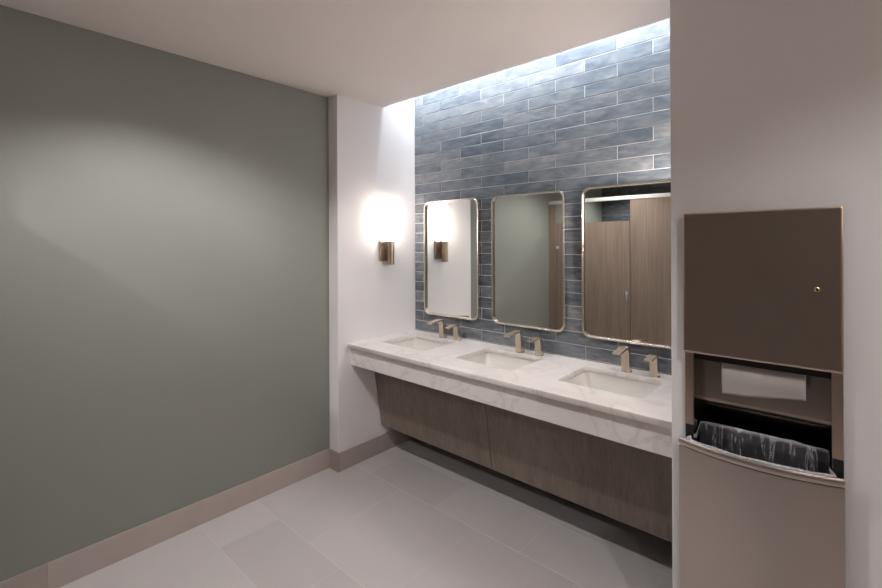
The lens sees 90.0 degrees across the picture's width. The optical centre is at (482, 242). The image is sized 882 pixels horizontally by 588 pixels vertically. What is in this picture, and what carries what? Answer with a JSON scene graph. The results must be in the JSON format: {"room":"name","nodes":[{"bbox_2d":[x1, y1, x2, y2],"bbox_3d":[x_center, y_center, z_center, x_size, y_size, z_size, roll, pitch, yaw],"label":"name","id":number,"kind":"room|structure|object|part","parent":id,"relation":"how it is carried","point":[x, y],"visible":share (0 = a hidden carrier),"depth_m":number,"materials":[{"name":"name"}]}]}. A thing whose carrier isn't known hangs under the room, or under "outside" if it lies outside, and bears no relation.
{"room":"public restroom","nodes":[
{"label":"public restroom","id":0,"kind":"room"},
{"bbox_2d":[0,5,329,581],"bbox_3d":[-2.168,0.268,1.801,0.100,2.603,3.346,0,0,39],"label":"wall","id":1,"kind":"structure","parent":0,"point":[164,216],"depth_m":2.24,"materials":[{"name":"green paint"}]},
{"bbox_2d":[0,429,413,587],"bbox_3d":[-1.306,1.500,2.687,0.117,0.130,2.299,0,0,39],"label":"baseboard","id":2,"kind":"structure","parent":1,"relation":"attached to","point":[57,573],"depth_m":2.39,"materials":[{"name":"beige ceramic"}]},
{"bbox_2d":[0,0,669,106],"bbox_3d":[0.005,-1.253,0.604,4.994,0.460,4.230,0,0,39],"label":"ceiling","id":3,"kind":"structure","parent":0,"point":[381,53],"depth_m":2.12,"materials":[{"name":"paint"}]},
{"bbox_2d":[60,438,671,587],"bbox_3d":[0.001,1.590,0.553,4.954,0.060,4.130,0,0,39],"label":"floor","id":4,"kind":"structure","parent":0,"point":[415,513],"depth_m":2.29,"materials":[{"name":"grey tile"}]},
{"bbox_2d":[328,94,414,452],"bbox_3d":[-0.796,0.062,3.411,0.207,3.003,0.884,0,0,39],"label":"wall","id":5,"kind":"structure","parent":0,"point":[372,147],"depth_m":3.17,"materials":[{"name":"white paint"}]},
{"bbox_2d":[379,200,394,264],"bbox_3d":[-0.702,-0.078,3.286,0.097,0.479,0.120,0,0,39],"label":"wall sconce","id":6,"kind":"object","parent":5,"relation":"attached to","point":[386,247],"visible":1,"depth_m":3.25,"materials":[{"name":"white glass"}]},
{"bbox_3d":[-0.731,0.057,3.310,0.022,0.156,0.120,0,0,39],"label":"plate","id":7,"kind":"part","parent":6,"relation":"part of","materials":[{"name":"brown metal"}]},
{"bbox_3d":[-0.687,-0.165,3.271,0.049,0.297,0.049,0,0,39],"label":"lamp shade","id":8,"kind":"part","parent":6,"relation":"part of","materials":[{"name":"white glass"}]},
{"bbox_2d":[414,18,671,374],"bbox_3d":[0.334,0.057,2.911,2.179,3.003,0.124,0,0,39],"label":"wall","id":9,"kind":"structure","parent":0,"point":[597,113],"depth_m":2.74,"materials":[{"name":"blue tile"}]},
{"bbox_2d":[424,198,479,319],"bbox_3d":[-0.241,0.115,3.275,0.552,0.874,0.030,0,0,40],"label":"wall mirror","id":10,"kind":"object","parent":9,"relation":"attached to","point":[451,227],"visible":1,"depth_m":3.26,"materials":[{"name":"beige mirror"}]},
{"bbox_2d":[348,330,671,457],"bbox_3d":[0.100,0.774,2.618,2.178,0.152,0.629,0,0,39],"label":"countertop","id":11,"kind":"structure","parent":9,"relation":"attached to","point":[538,389],"depth_m":2.29,"materials":[{"name":"white stone"}]},
{"bbox_2d":[389,338,447,350],"bbox_3d":[-0.454,0.804,3.111,0.482,0.150,0.372,0,0,39],"label":"undermount sink","id":12,"kind":"object","parent":11,"relation":"in","point":[414,343],"visible":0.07,"depth_m":3.31,"materials":[{"name":"white ceramic"}]},
{"bbox_2d":[374,371,491,468],"bbox_3d":[-0.371,1.041,2.931,1.044,0.626,0.089,0,0,39],"label":"panel","id":13,"kind":"object","parent":11,"relation":"attached to","point":[457,425],"visible":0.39,"depth_m":2.87,"materials":[{"name":"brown wood"}]},
{"bbox_2d":[427,319,446,337],"bbox_3d":[-0.331,0.629,3.197,0.056,0.141,0.173,0,0,39],"label":"faucet","id":14,"kind":"object","parent":11,"relation":"on","point":[442,324],"visible":0.99,"depth_m":3.22,"materials":[{"name":"brown metal"}]},
{"bbox_3d":[-0.340,0.570,3.186,0.045,0.023,0.145,0,0,39],"label":"spout","id":15,"kind":"part","parent":14,"relation":"part of","materials":[{"name":"brown metal"}]},
{"bbox_2d":[445,324,461,340],"bbox_3d":[-0.208,0.640,3.126,0.052,0.118,0.134,0,0,39],"label":"soap dispenser","id":16,"kind":"object","parent":11,"relation":"on","point":[456,328],"visible":1,"depth_m":3.13,"materials":[{"name":"brown metal"}]},
{"bbox_3d":[-0.217,0.591,3.116,0.042,0.019,0.108,0,0,39],"label":"spout","id":17,"kind":"part","parent":16,"relation":"part of","materials":[{"name":"brown metal"}]},
{"bbox_2d":[463,352,535,369],"bbox_3d":[0.097,0.802,2.664,0.482,0.150,0.372,0,0,39],"label":"undermount sink","id":18,"kind":"object","parent":11,"relation":"in","point":[487,358],"visible":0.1,"depth_m":2.84,"materials":[{"name":"white ceramic"}]},
{"bbox_2d":[504,330,524,352],"bbox_3d":[0.201,0.627,2.767,0.056,0.141,0.173,0,0,39],"label":"faucet","id":19,"kind":"object","parent":11,"relation":"on","point":[519,338],"visible":1,"depth_m":2.79,"materials":[{"name":"brown metal"}]},
{"bbox_3d":[0.192,0.568,2.756,0.045,0.023,0.145,0,0,39],"label":"spout","id":20,"kind":"part","parent":19,"relation":"part of","materials":[{"name":"brown metal"}]},
{"bbox_2d":[527,336,543,355],"bbox_3d":[0.325,0.638,2.694,0.052,0.118,0.134,0,0,39],"label":"soap dispenser","id":21,"kind":"object","parent":11,"relation":"on","point":[539,349],"visible":1,"depth_m":2.70,"materials":[{"name":"brown metal"}]},
{"bbox_3d":[0.316,0.588,2.684,0.042,0.019,0.108,0,0,39],"label":"spout","id":22,"kind":"part","parent":21,"relation":"part of","materials":[{"name":"brown metal"}]},
{"bbox_2d":[486,404,671,541],"bbox_3d":[0.451,1.038,2.265,1.063,0.626,0.089,0,0,39],"label":"panel","id":23,"kind":"object","parent":11,"relation":"attached to","point":[629,485],"visible":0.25,"depth_m":2.20,"materials":[{"name":"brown wood"}]},
{"bbox_2d":[564,371,659,398],"bbox_3d":[0.646,0.799,2.219,0.482,0.150,0.372,0,0,39],"label":"undermount sink","id":24,"kind":"object","parent":11,"relation":"in","point":[637,389],"visible":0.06,"depth_m":2.37,"materials":[{"name":"white ceramic"}]},
{"bbox_2d":[612,346,631,372],"bbox_3d":[0.741,0.624,2.329,0.056,0.141,0.173,0,0,39],"label":"faucet","id":25,"kind":"object","parent":11,"relation":"on","point":[624,352],"visible":1,"depth_m":2.35,"materials":[{"name":"brown metal"}]},
{"bbox_3d":[0.732,0.566,2.318,0.045,0.023,0.145,0,0,39],"label":"spout","id":26,"kind":"part","parent":25,"relation":"part of","materials":[{"name":"brown metal"}]},
{"bbox_2d":[644,354,659,377],"bbox_3d":[0.869,0.635,2.253,0.052,0.118,0.134,0,0,39],"label":"soap dispenser","id":27,"kind":"object","parent":11,"relation":"on","point":[654,367],"visible":1,"depth_m":2.26,"materials":[{"name":"brown metal"}]},
{"bbox_3d":[0.860,0.586,2.243,0.042,0.019,0.108,0,0,39],"label":"spout","id":28,"kind":"part","parent":27,"relation":"part of","materials":[{"name":"brown metal"}]},
{"bbox_2d":[491,190,566,331],"bbox_3d":[0.284,0.113,2.853,0.562,0.874,0.030,0,0,39],"label":"wall mirror","id":29,"kind":"object","parent":9,"relation":"attached to","point":[528,230],"visible":1,"depth_m":2.84,"materials":[{"name":"beige mirror"}]},
{"bbox_2d":[581,180,670,348],"bbox_3d":[0.808,0.113,2.428,0.562,0.882,0.030,0,0,39],"label":"wall mirror","id":30,"kind":"object","parent":9,"relation":"attached to","point":[626,228],"visible":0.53,"depth_m":2.43,"materials":[{"name":"beige mirror"}]},
{"bbox_2d":[670,0,881,587],"bbox_3d":[1.991,0.250,1.153,2.608,2.603,0.884,0,0,39],"label":"wall pier","id":31,"kind":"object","parent":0,"point":[775,104],"visible":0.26,"depth_m":1.39,"materials":[{"name":"white paint"}]},
{"bbox_2d":[683,206,843,470],"bbox_3d":[0.952,0.593,1.508,0.446,1.403,0.196,0,0,39],"label":"dispenser","id":32,"kind":"object","parent":31,"relation":"attached to","point":[763,289],"visible":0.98,"depth_m":1.44,"materials":[{"name":"brown metal"}]},
{"bbox_2d":[679,422,845,587],"bbox_3d":[0.905,0.962,1.460,0.464,0.620,0.144,0,0,39],"label":"waste bin","id":33,"kind":"object","parent":32,"relation":"in","point":[744,523],"visible":1,"depth_m":1.42,"materials":[{"name":"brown metal"}]},
{"bbox_2d":[685,421,836,477],"bbox_3d":[0.912,0.829,1.467,0.426,0.346,0.141,0,0,39],"label":"liner","id":34,"kind":"object","parent":33,"relation":"in","point":[832,474],"visible":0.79,"depth_m":1.46,"materials":[{"name":"black plastic"}]},
{"bbox_3d":[0.962,0.586,1.521,0.392,1.320,0.162,0,0,39],"label":"panel","id":35,"kind":"part","parent":32,"relation":"part of","materials":[{"name":"brown metal"}]},
{"bbox_3d":[0.897,0.140,1.442,0.446,0.498,0.019,0,0,39],"label":"door","id":36,"kind":"part","parent":32,"relation":"part of","materials":[{"name":"brown metal"}]},
{"bbox_2d":[722,363,805,400],"bbox_3d":[0.933,0.464,1.467,0.237,0.125,0.036,0,0,39],"label":"paper towel","id":37,"kind":"object","parent":32,"relation":"in","point":[738,380],"visible":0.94,"depth_m":1.46,"materials":[{"name":"white paper"}]},
{"bbox_3d":[0.987,0.796,1.550,0.388,0.880,0.073,0,0,39],"label":"panel","id":38,"kind":"part","parent":32,"relation":"part of","materials":[{"name":"brown metal"}]}
]}

